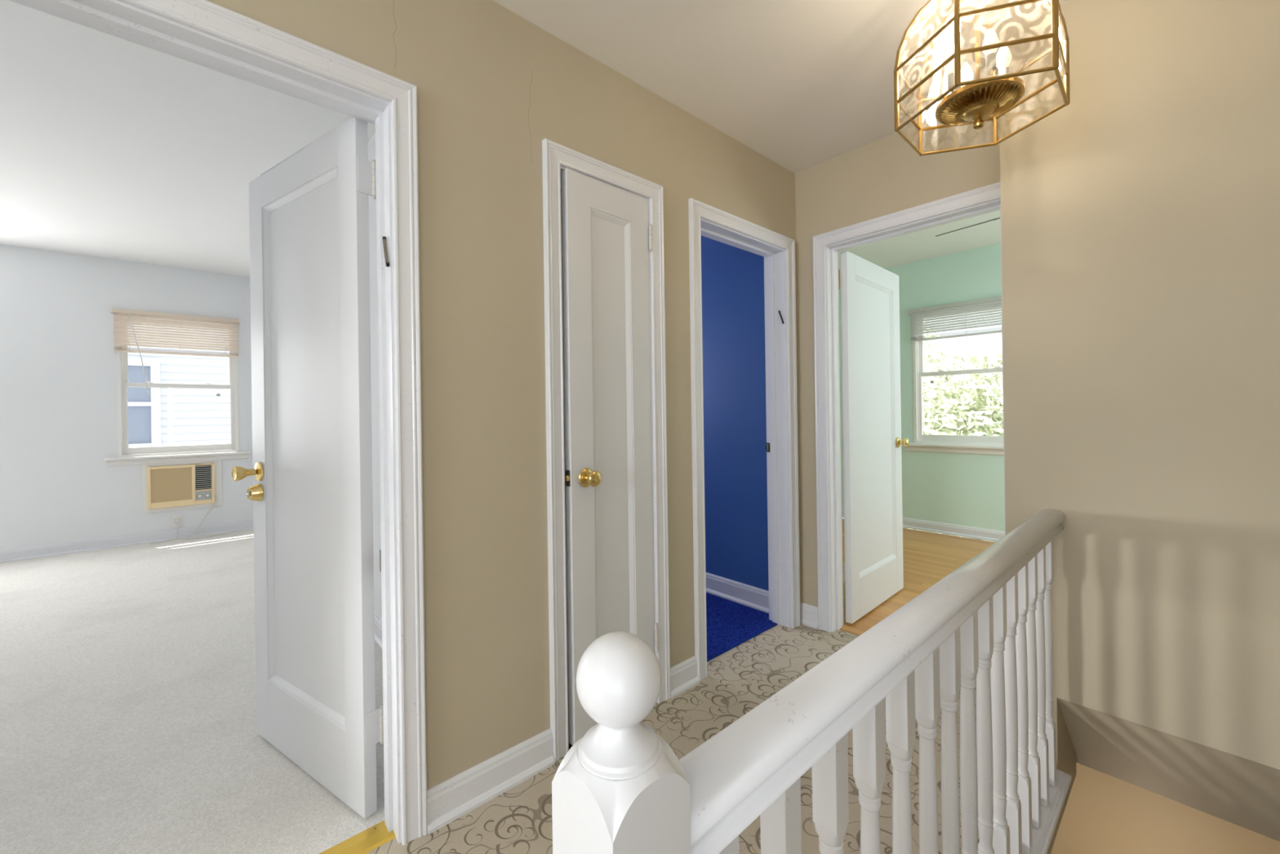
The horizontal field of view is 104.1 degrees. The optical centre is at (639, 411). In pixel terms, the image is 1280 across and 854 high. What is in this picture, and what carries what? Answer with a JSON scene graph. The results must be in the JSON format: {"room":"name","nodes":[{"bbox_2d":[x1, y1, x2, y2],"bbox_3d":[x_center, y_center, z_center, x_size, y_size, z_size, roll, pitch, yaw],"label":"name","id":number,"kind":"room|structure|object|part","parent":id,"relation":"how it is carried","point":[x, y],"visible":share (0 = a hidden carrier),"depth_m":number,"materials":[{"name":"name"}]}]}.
{"room":"upstairs hallway landing","nodes":[
{"label":"upstairs hallway landing","id":0,"kind":"room"},
{"bbox_2d":[0,244,253,550],"bbox_3d":[-5.229,-0.068,4.112,3.940,2.575,0.200,-1,0,-42],"label":"wall","id":1,"kind":"structure","parent":0,"point":[59,406],"depth_m":4.31,"materials":[{"name":"paint"}]},
{"bbox_2d":[0,519,253,562],"bbox_3d":[-5.136,1.168,4.027,3.700,0.100,0.026,-1,0,-42],"label":"baseboard","id":2,"kind":"structure","parent":1,"relation":"attached to","point":[51,549],"depth_m":4.45,"materials":[{"name":"white paint"}]},
{"bbox_2d":[150,514,182,544],"bbox_3d":[-4.388,1.090,4.626,0.058,0.224,0.249,-1,0,9],"label":"wall outlet","id":3,"kind":"object","parent":1,"relation":"attached to","point":[177,520],"visible":1,"depth_m":4.71,"materials":[{"name":"white plastic"}]},
{"bbox_3d":[-4.383,1.126,4.606,0.031,0.152,0.216,-1,0,17],"label":"cord","id":4,"kind":"part","parent":3,"relation":"part of","materials":[{"name":"white plastic"}]},
{"bbox_3d":[-4.378,1.035,4.720,0.073,0.115,0.006,-1,0,-42],"label":"plate","id":5,"kind":"part","parent":3,"relation":"part of","materials":[{"name":"white plastic"}]},
{"bbox_2d":[103,312,250,466],"bbox_3d":[-4.395,-0.204,4.783,1.020,1.380,0.195,-1,0,-42],"label":"window","id":6,"kind":"structure","parent":1,"relation":"in","point":[126,455],"depth_m":4.70,"materials":[{"name":"white wood"}]},
{"bbox_2d":[110,307,239,395],"bbox_3d":[-4.356,-0.539,4.722,0.895,0.772,0.064,-1,0,-42],"label":"blind","id":7,"kind":"object","parent":6,"relation":"attached to","point":[222,342],"visible":1,"depth_m":4.69,"materials":[{"name":"white"}]},
{"bbox_3d":[-4.601,-0.711,4.496,0.002,0.353,0.002,-1,0,-42],"label":"ladder cord","id":8,"kind":"part","parent":7,"relation":"part of","materials":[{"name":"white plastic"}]},
{"bbox_3d":[-4.360,-0.546,4.728,0.863,0.016,0.026,-1,0,-42],"label":"rail","id":9,"kind":"part","parent":7,"relation":"part of","materials":[{"name":"white plastic"}]},
{"bbox_3d":[-4.349,0.419,4.741,1.020,0.024,0.085,-1,0,-42],"label":"sill","id":10,"kind":"part","parent":6,"relation":"part of","materials":[{"name":"white wood"}]},
{"bbox_3d":[-4.425,-0.545,4.811,0.794,0.639,0.032,-1,0,-42],"label":"sash","id":11,"kind":"part","parent":6,"relation":"part of","materials":[{"name":"white wood"}]},
{"bbox_3d":[-4.391,0.062,4.782,0.794,0.651,0.032,-1,0,-42],"label":"sash","id":12,"kind":"part","parent":6,"relation":"part of","materials":[{"name":"white"}]},
{"bbox_2d":[142,459,231,538],"bbox_3d":[-4.292,0.832,4.746,0.628,0.739,0.187,-1,0,-42],"label":"air conditioner","id":13,"kind":"object","parent":1,"relation":"in","point":[171,486],"visible":1,"depth_m":4.73,"materials":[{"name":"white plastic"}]},
{"bbox_2d":[150,466,191,502],"bbox_3d":[-4.399,0.686,4.688,0.283,0.309,0.034,-1,0,-42],"label":"grille","id":14,"kind":"object","parent":13,"relation":"attached to","point":[167,484],"depth_m":4.67,"materials":[{"name":"beige plastic"}]},
{"bbox_2d":[195,464,211,489],"bbox_3d":[-4.258,0.641,4.864,0.122,0.250,0.060,-1,0,-42],"label":"vent","id":15,"kind":"object","parent":13,"relation":"attached to","point":[202,473],"depth_m":4.83,"materials":[{"name":"black"}]},
{"bbox_3d":[-4.232,0.810,4.838,0.120,0.088,0.030,-1,0,-42],"label":"control panel","id":16,"kind":"part","parent":13,"relation":"part of","materials":[{"name":"grey"}]},
{"bbox_3d":[-4.160,1.009,4.818,0.340,0.382,0.121,-1,0,-42],"label":"power cord","id":17,"kind":"part","parent":13,"relation":"part of","materials":[{"name":"white plastic"}]},
{"bbox_2d":[0,0,374,277],"bbox_3d":[-3.596,-1.430,2.269,3.940,0.100,5.150,-1,0,-42],"label":"ceiling","id":18,"kind":"structure","parent":0,"point":[112,147],"depth_m":2.60,"materials":[{"name":"paint"}]},
{"bbox_2d":[367,133,382,621],"bbox_3d":[-2.108,-0.113,3.490,0.120,2.575,4.890,-1,0,-42],"label":"wall","id":19,"kind":"structure","parent":0,"point":[371,144],"depth_m":2.58,"materials":[{"name":"paint"}]},
{"bbox_2d":[373,613,382,648],"bbox_3d":[-2.145,1.125,3.441,0.026,0.100,4.890,-1,0,-42],"label":"baseboard","id":20,"kind":"structure","parent":19,"relation":"attached to","point":[378,623],"depth_m":2.52,"materials":[{"name":"white paint"}]},
{"bbox_2d":[0,518,995,853],"bbox_3d":[-1.380,1.261,2.070,9.480,0.206,7.950,-1,0,-42],"label":"floor","id":21,"kind":"structure","parent":0,"point":[128,701],"depth_m":1.91,"materials":[{"name":"beige carpet"}]},
{"bbox_2d":[319,820,395,853],"bbox_3d":[-0.959,1.153,1.141,0.723,0.008,0.087,-1,0,-42],"label":"threshold","id":22,"kind":"object","parent":21,"relation":"on","point":[371,838],"visible":0.96,"depth_m":1.33,"materials":[{"name":"gold metal"}]},
{"bbox_2d":[551,508,1071,853],"bbox_3d":[0.647,0.755,0.997,1.841,1.159,0.085,-1,0,-42],"label":"balustrade","id":23,"kind":"object","parent":21,"relation":"on","point":[620,788],"visible":1,"depth_m":0.70,"materials":[{"name":"white paint"}]},
{"bbox_3d":[-0.009,0.811,0.411,0.081,1.065,0.081,-1,0,-42],"label":"newel post","id":24,"kind":"part","parent":23,"relation":"part of","materials":[{"name":"white paint"}]},
{"bbox_2d":[840,627,861,635],"bbox_3d":[1.280,1.129,2.325,0.017,0.014,0.738,-1,0,-42],"label":"threshold","id":25,"kind":"object","parent":21,"relation":"on","point":[841,628],"visible":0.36,"depth_m":2.55,"materials":[{"name":"brown wood"}]},
{"bbox_2d":[207,0,800,789],"bbox_3d":[-1.712,-0.040,0.434,6.830,2.414,0.064,-1,0,-42],"label":"wall","id":26,"kind":"structure","parent":0,"point":[492,84],"depth_m":1.53,"materials":[{"name":"beige paint"}]},
{"bbox_2d":[8,0,427,844],"bbox_3d":[-0.963,0.136,1.130,0.861,2.043,0.149,-1,0,-42],"label":"door frame","id":27,"kind":"structure","parent":26,"relation":"attached to","point":[206,33],"depth_m":1.34,"materials":[{"name":"white paint"}]},
{"bbox_3d":[-0.730,0.424,1.411,0.003,0.060,0.028,-1,0,-42],"label":"strike plate","id":28,"kind":"part","parent":27,"relation":"part of","materials":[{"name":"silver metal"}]},
{"bbox_2d":[382,236,389,266],"bbox_3d":[-0.682,-0.429,1.338,0.010,0.087,0.037,-1,0,-42],"label":"case","id":29,"kind":"object","parent":27,"relation":"attached to","point":[384,238],"visible":1,"depth_m":1.33,"materials":[{"name":"silver metal"}]},
{"bbox_3d":[-0.623,0.131,1.349,0.063,2.043,0.022,-1,0,-42],"label":"casing","id":30,"kind":"part","parent":27,"relation":"part of","materials":[{"name":"white paint"}]},
{"bbox_2d":[231,117,383,818],"bbox_3d":[-1.075,0.160,1.600,0.736,1.973,0.172,-1,0,33],"label":"door","id":31,"kind":"structure","parent":26,"relation":"in","point":[311,491],"depth_m":1.56,"materials":[{"name":"white paint"}]},
{"bbox_3d":[-1.360,0.211,1.722,0.052,0.052,0.067,-1,0,33],"label":"knob","id":32,"kind":"part","parent":31,"relation":"part of","materials":[{"name":"gold metal"}]},
{"bbox_3d":[-1.077,0.109,1.607,0.516,1.643,0.033,-1,0,33],"label":"panel","id":33,"kind":"part","parent":31,"relation":"part of","materials":[{"name":"white paint"}]},
{"bbox_3d":[-0.780,-0.667,1.418,0.002,0.097,0.043,-1,0,33],"label":"hinge plate","id":34,"kind":"part","parent":31,"relation":"part of","materials":[{"name":"white metal"}]},
{"bbox_3d":[-0.758,0.899,1.417,0.002,0.096,0.043,-1,0,33],"label":"hinge plate","id":35,"kind":"part","parent":31,"relation":"part of","materials":[{"name":"white metal"}]},
{"bbox_2d":[426,728,555,834],"bbox_3d":[-0.436,1.098,1.501,0.401,0.105,0.026,-1,0,-42],"label":"baseboard","id":36,"kind":"structure","parent":26,"relation":"attached to","point":[456,796],"depth_m":1.48,"materials":[{"name":"white paint"}]},
{"bbox_2d":[542,138,670,762],"bbox_3d":[-0.142,0.124,1.866,0.542,2.043,0.149,-1,0,-42],"label":"door frame","id":37,"kind":"structure","parent":26,"relation":"attached to","point":[556,157],"depth_m":1.67,"materials":[{"name":"white paint"}]},
{"bbox_3d":[-0.278,0.126,1.659,0.063,2.043,0.022,-1,0,-42],"label":"casing","id":38,"kind":"part","parent":37,"relation":"part of","materials":[{"name":"white paint"}]},
{"bbox_3d":[0.079,0.121,1.978,0.063,2.043,0.022,-1,0,-42],"label":"casing","id":39,"kind":"part","parent":37,"relation":"part of","materials":[{"name":"white paint"}]},
{"bbox_2d":[560,168,657,745],"bbox_3d":[-0.085,0.153,1.810,0.407,1.963,0.097,-1,0,-44],"label":"door","id":40,"kind":"structure","parent":26,"relation":"in","point":[605,225],"depth_m":1.81,"materials":[{"name":"white paint"}]},
{"bbox_3d":[-0.245,0.227,1.698,0.002,0.055,0.024,-1,0,-44],"label":"latch plate","id":41,"kind":"part","parent":40,"relation":"part of","materials":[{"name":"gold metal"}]},
{"bbox_3d":[-0.164,0.228,1.704,0.055,0.055,0.055,-1,0,-44],"label":"knob","id":42,"kind":"part","parent":40,"relation":"part of","materials":[{"name":"gold metal"}]},
{"bbox_3d":[-0.106,0.107,1.835,0.196,1.652,0.032,-1,0,-44],"label":"panel","id":43,"kind":"part","parent":40,"relation":"part of","materials":[{"name":"white paint"}]},
{"bbox_2d":[670,655,699,697],"bbox_3d":[0.180,1.089,2.054,0.167,0.105,0.026,-1,0,-42],"label":"baseboard","id":44,"kind":"structure","parent":26,"relation":"attached to","point":[683,675],"depth_m":2.05,"materials":[{"name":"white paint"}]},
{"bbox_2d":[688,198,799,681],"bbox_3d":[0.485,0.116,2.429,0.808,2.043,0.151,-1,0,-42],"label":"door frame","id":45,"kind":"structure","parent":26,"relation":"attached to","point":[778,251],"depth_m":2.62,"materials":[{"name":"white paint"}]},
{"bbox_3d":[0.251,0.119,2.132,0.063,2.043,0.022,-1,0,-42],"label":"casing","id":46,"kind":"part","parent":45,"relation":"part of","materials":[{"name":"white paint"}]},
{"bbox_3d":[0.693,0.195,2.697,0.005,0.050,0.028,-1,0,-42],"label":"strike plate","id":47,"kind":"part","parent":45,"relation":"part of","materials":[{"name":"gold metal"}]},
{"bbox_2d":[777,310,784,324],"bbox_3d":[0.743,-0.496,2.627,0.010,0.072,0.032,-1,0,-42],"label":"case","id":48,"kind":"object","parent":45,"relation":"attached to","point":[779,311],"visible":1,"depth_m":2.62,"materials":[{"name":"black metal"}]},
{"bbox_3d":[0.806,0.111,2.630,0.063,2.043,0.022,-1,0,-42],"label":"casing","id":49,"kind":"part","parent":45,"relation":"part of","materials":[{"name":"white paint"}]},
{"bbox_2d":[560,187,572,749],"bbox_3d":[-0.320,0.004,2.088,0.590,2.390,0.544,-1,0,-42],"label":"wall","id":50,"kind":"structure","parent":0,"point":[570,744],"depth_m":2.36,"materials":[{"name":"beige paint"}]},
{"bbox_2d":[492,0,1069,173],"bbox_3d":[-0.984,-1.317,-0.443,7.010,0.120,2.366,-1,0,-42],"label":"ceiling","id":51,"kind":"structure","parent":0,"point":[802,85],"depth_m":1.78,"materials":[{"name":"paint"}]},
{"bbox_2d":[893,0,1070,155],"bbox_3d":[0.882,-1.011,1.305,0.398,0.544,0.353,-1,0,-42],"label":"lantern","id":52,"kind":"object","parent":51,"relation":"hanging from","point":[977,101],"visible":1,"depth_m":1.28,"materials":[{"name":"gold metal"}]},
{"bbox_3d":[0.822,-0.921,1.314,0.035,0.069,0.035,-1,0,-42],"label":"bulb","id":53,"kind":"part","parent":52,"relation":"part of","materials":[{"name":"white glass"}]},
{"bbox_3d":[0.892,-0.922,1.367,0.035,0.069,0.035,-1,0,-42],"label":"bulb","id":54,"kind":"part","parent":52,"relation":"part of","materials":[{"name":"white glass"}]},
{"bbox_3d":[0.881,-1.034,1.305,0.012,0.459,0.012,-1,0,-42],"label":"stem","id":55,"kind":"part","parent":52,"relation":"part of","materials":[{"name":"gold metal"}]},
{"bbox_3d":[0.885,-0.777,1.305,0.194,0.076,0.194,-1,0,-42],"label":"ribbed plate","id":56,"kind":"part","parent":52,"relation":"part of","materials":[{"name":"gold metal"}]},
{"bbox_3d":[0.880,-0.842,1.273,0.008,0.024,0.067,-1,0,8],"label":"lamp arm","id":57,"kind":"part","parent":52,"relation":"part of","materials":[{"name":"gold metal"}]},
{"bbox_3d":[0.874,-0.921,1.244,0.035,0.069,0.035,-1,0,-42],"label":"bulb","id":58,"kind":"part","parent":52,"relation":"part of","materials":[{"name":"white glass"}]},
{"bbox_3d":[0.944,-0.922,1.296,0.035,0.069,0.035,-1,0,-42],"label":"bulb","id":59,"kind":"part","parent":52,"relation":"part of","materials":[{"name":"white glass"}]},
{"bbox_2d":[701,116,999,607],"bbox_3d":[0.483,-0.069,3.132,0.080,2.414,3.180,-1,0,-42],"label":"wall","id":60,"kind":"structure","parent":0,"point":[732,277],"depth_m":2.82,"materials":[{"name":"paint"}]},
{"bbox_2d":[706,572,768,613],"bbox_3d":[0.079,1.080,3.521,0.026,0.115,2.040,-1,0,-42],"label":"baseboard","id":61,"kind":"structure","parent":60,"relation":"attached to","point":[753,597],"depth_m":2.96,"materials":[{"name":"white paint"}]},
{"bbox_2d":[800,602,817,629],"bbox_3d":[0.895,1.079,2.640,0.026,0.105,0.105,-1,0,-42],"label":"baseboard","id":62,"kind":"structure","parent":60,"relation":"attached to","point":[808,613],"depth_m":2.64,"materials":[{"name":"white paint"}]},
{"bbox_2d":[838,250,909,623],"bbox_3d":[1.356,0.132,2.890,0.762,1.966,0.161,-1,0,-44],"label":"door","id":63,"kind":"structure","parent":60,"relation":"in","point":[873,442],"depth_m":2.84,"materials":[{"name":"white paint"}]},
{"bbox_3d":[1.075,-0.704,2.638,0.002,0.094,0.030,-1,0,-43],"label":"hinge plate","id":64,"kind":"part","parent":63,"relation":"part of","materials":[{"name":"white metal"}]},
{"bbox_3d":[1.097,0.854,2.638,0.002,0.094,0.030,-1,0,-43],"label":"hinge plate","id":65,"kind":"part","parent":63,"relation":"part of","materials":[{"name":"white metal"}]},
{"bbox_3d":[1.359,0.080,2.894,0.542,1.636,0.033,-1,0,-44],"label":"panel","id":66,"kind":"part","parent":63,"relation":"part of","materials":[{"name":"white paint"}]},
{"bbox_3d":[1.625,0.190,3.072,0.055,0.055,0.055,-1,0,-44],"label":"knob","id":67,"kind":"part","parent":63,"relation":"part of","materials":[{"name":"gold metal"}]},
{"bbox_2d":[812,182,1005,631],"bbox_3d":[1.255,0.105,2.316,0.142,2.043,0.876,-1,0,-42],"label":"door frame","id":68,"kind":"structure","parent":60,"relation":"attached to","point":[986,199],"depth_m":2.57,"materials":[{"name":"white paint"}]},
{"bbox_3d":[0.939,0.110,2.579,0.022,2.043,0.063,-1,0,-42],"label":"casing","id":69,"kind":"part","parent":68,"relation":"part of","materials":[{"name":"white paint"}]},
{"bbox_2d":[838,209,1000,277],"bbox_3d":[2.440,-1.457,3.077,2.790,0.107,4.540,-1,0,-42],"label":"ceiling","id":70,"kind":"structure","parent":0,"point":[982,230],"depth_m":4.17,"materials":[{"name":"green paint"}]},
{"bbox_2d":[838,243,1004,531],"bbox_3d":[3.423,-0.164,3.941,0.200,2.520,4.300,-1,0,-42],"label":"wall","id":71,"kind":"structure","parent":0,"point":[967,490],"depth_m":4.53,"materials":[{"name":"paint"}]},
{"bbox_2d":[841,508,1004,541],"bbox_3d":[3.356,1.051,3.865,0.026,0.092,4.300,-1,0,-42],"label":"baseboard","id":72,"kind":"structure","parent":71,"relation":"attached to","point":[913,523],"depth_m":4.47,"materials":[{"name":"white paint"}]},
{"bbox_2d":[902,300,1003,455],"bbox_3d":[2.914,-0.288,4.420,0.195,1.319,1.060,-1,0,-42],"label":"window","id":73,"kind":"structure","parent":71,"relation":"in","point":[963,444],"depth_m":4.57,"materials":[{"name":"white wood"}]},
{"bbox_3d":[2.882,0.306,4.383,0.085,0.024,1.060,-1,0,-42],"label":"sill","id":74,"kind":"part","parent":73,"relation":"part of","materials":[{"name":"white wood"}]},
{"bbox_2d":[907,295,1001,342],"bbox_3d":[2.859,-0.814,4.374,0.048,0.307,0.935,-1,0,-42],"label":"blind","id":75,"kind":"object","parent":73,"relation":"attached to","point":[997,299],"visible":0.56,"depth_m":4.42,"materials":[{"name":"white plastic"}]},
{"bbox_3d":[2.860,-0.668,4.373,0.026,0.016,0.903,-1,0,-42],"label":"rail","id":76,"kind":"part","parent":75,"relation":"part of","materials":[{"name":"white plastic"}]},
{"bbox_3d":[2.937,-0.627,4.445,0.032,0.586,0.834,-1,0,-42],"label":"sash","id":77,"kind":"part","parent":73,"relation":"part of","materials":[{"name":"white wood"}]},
{"bbox_3d":[2.917,-0.049,4.419,0.032,0.643,0.834,-1,0,-42],"label":"sash","id":78,"kind":"part","parent":73,"relation":"part of","materials":[{"name":"white"}]},
{"bbox_2d":[998,0,1279,841],"bbox_3d":[1.798,0.019,1.403,0.430,2.629,1.190,-1,0,-42],"label":"wall","id":79,"kind":"structure","parent":0,"point":[1140,215],"depth_m":1.44,"materials":[{"name":"beige paint"}]},
{"bbox_2d":[1047,819,1058,853],"bbox_3d":[0.641,1.257,0.997,1.860,0.185,0.035,-1,0,-42],"label":"trim","id":80,"kind":"structure","parent":79,"relation":"attached to","point":[1057,824],"depth_m":1.55,"materials":[{"name":"beige paint"}]},
{"bbox_2d":[1050,762,1279,853],"bbox_3d":[3.677,2.525,3.817,0.120,2.435,2.570,-1,0,-42],"label":"wall","id":81,"kind":"structure","parent":0,"point":[1104,813],"depth_m":3.71,"materials":[{"name":"beige paint"}]},
{"label":"outside","id":82,"kind":"structure","parent":0,"visible":0},
{"bbox_2d":[127,324,231,447],"bbox_3d":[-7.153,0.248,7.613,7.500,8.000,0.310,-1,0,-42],"label":"window pane","id":83,"kind":"structure","parent":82,"point":[166,416],"depth_m":7.62,"materials":[{"name":"white"}]},
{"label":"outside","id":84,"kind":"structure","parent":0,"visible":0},
{"bbox_2d":[902,348,1003,542],"bbox_3d":[5.597,1.629,8.198,3.496,5.293,3.456,-1,0,-42],"label":"tree","id":85,"kind":"object","parent":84,"point":[984,417],"visible":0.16,"depth_m":7.60,"materials":[{"name":"green plant"}]},
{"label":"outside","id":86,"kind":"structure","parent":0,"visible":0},
{"bbox_2d":[923,323,955,425],"bbox_3d":[6.101,0.666,12.983,3.727,7.205,3.682,-1,0,-42],"label":"tree","id":87,"kind":"object","parent":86,"point":[941,356],"visible":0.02,"depth_m":11.97,"materials":[{"name":"green plant"}]}
]}

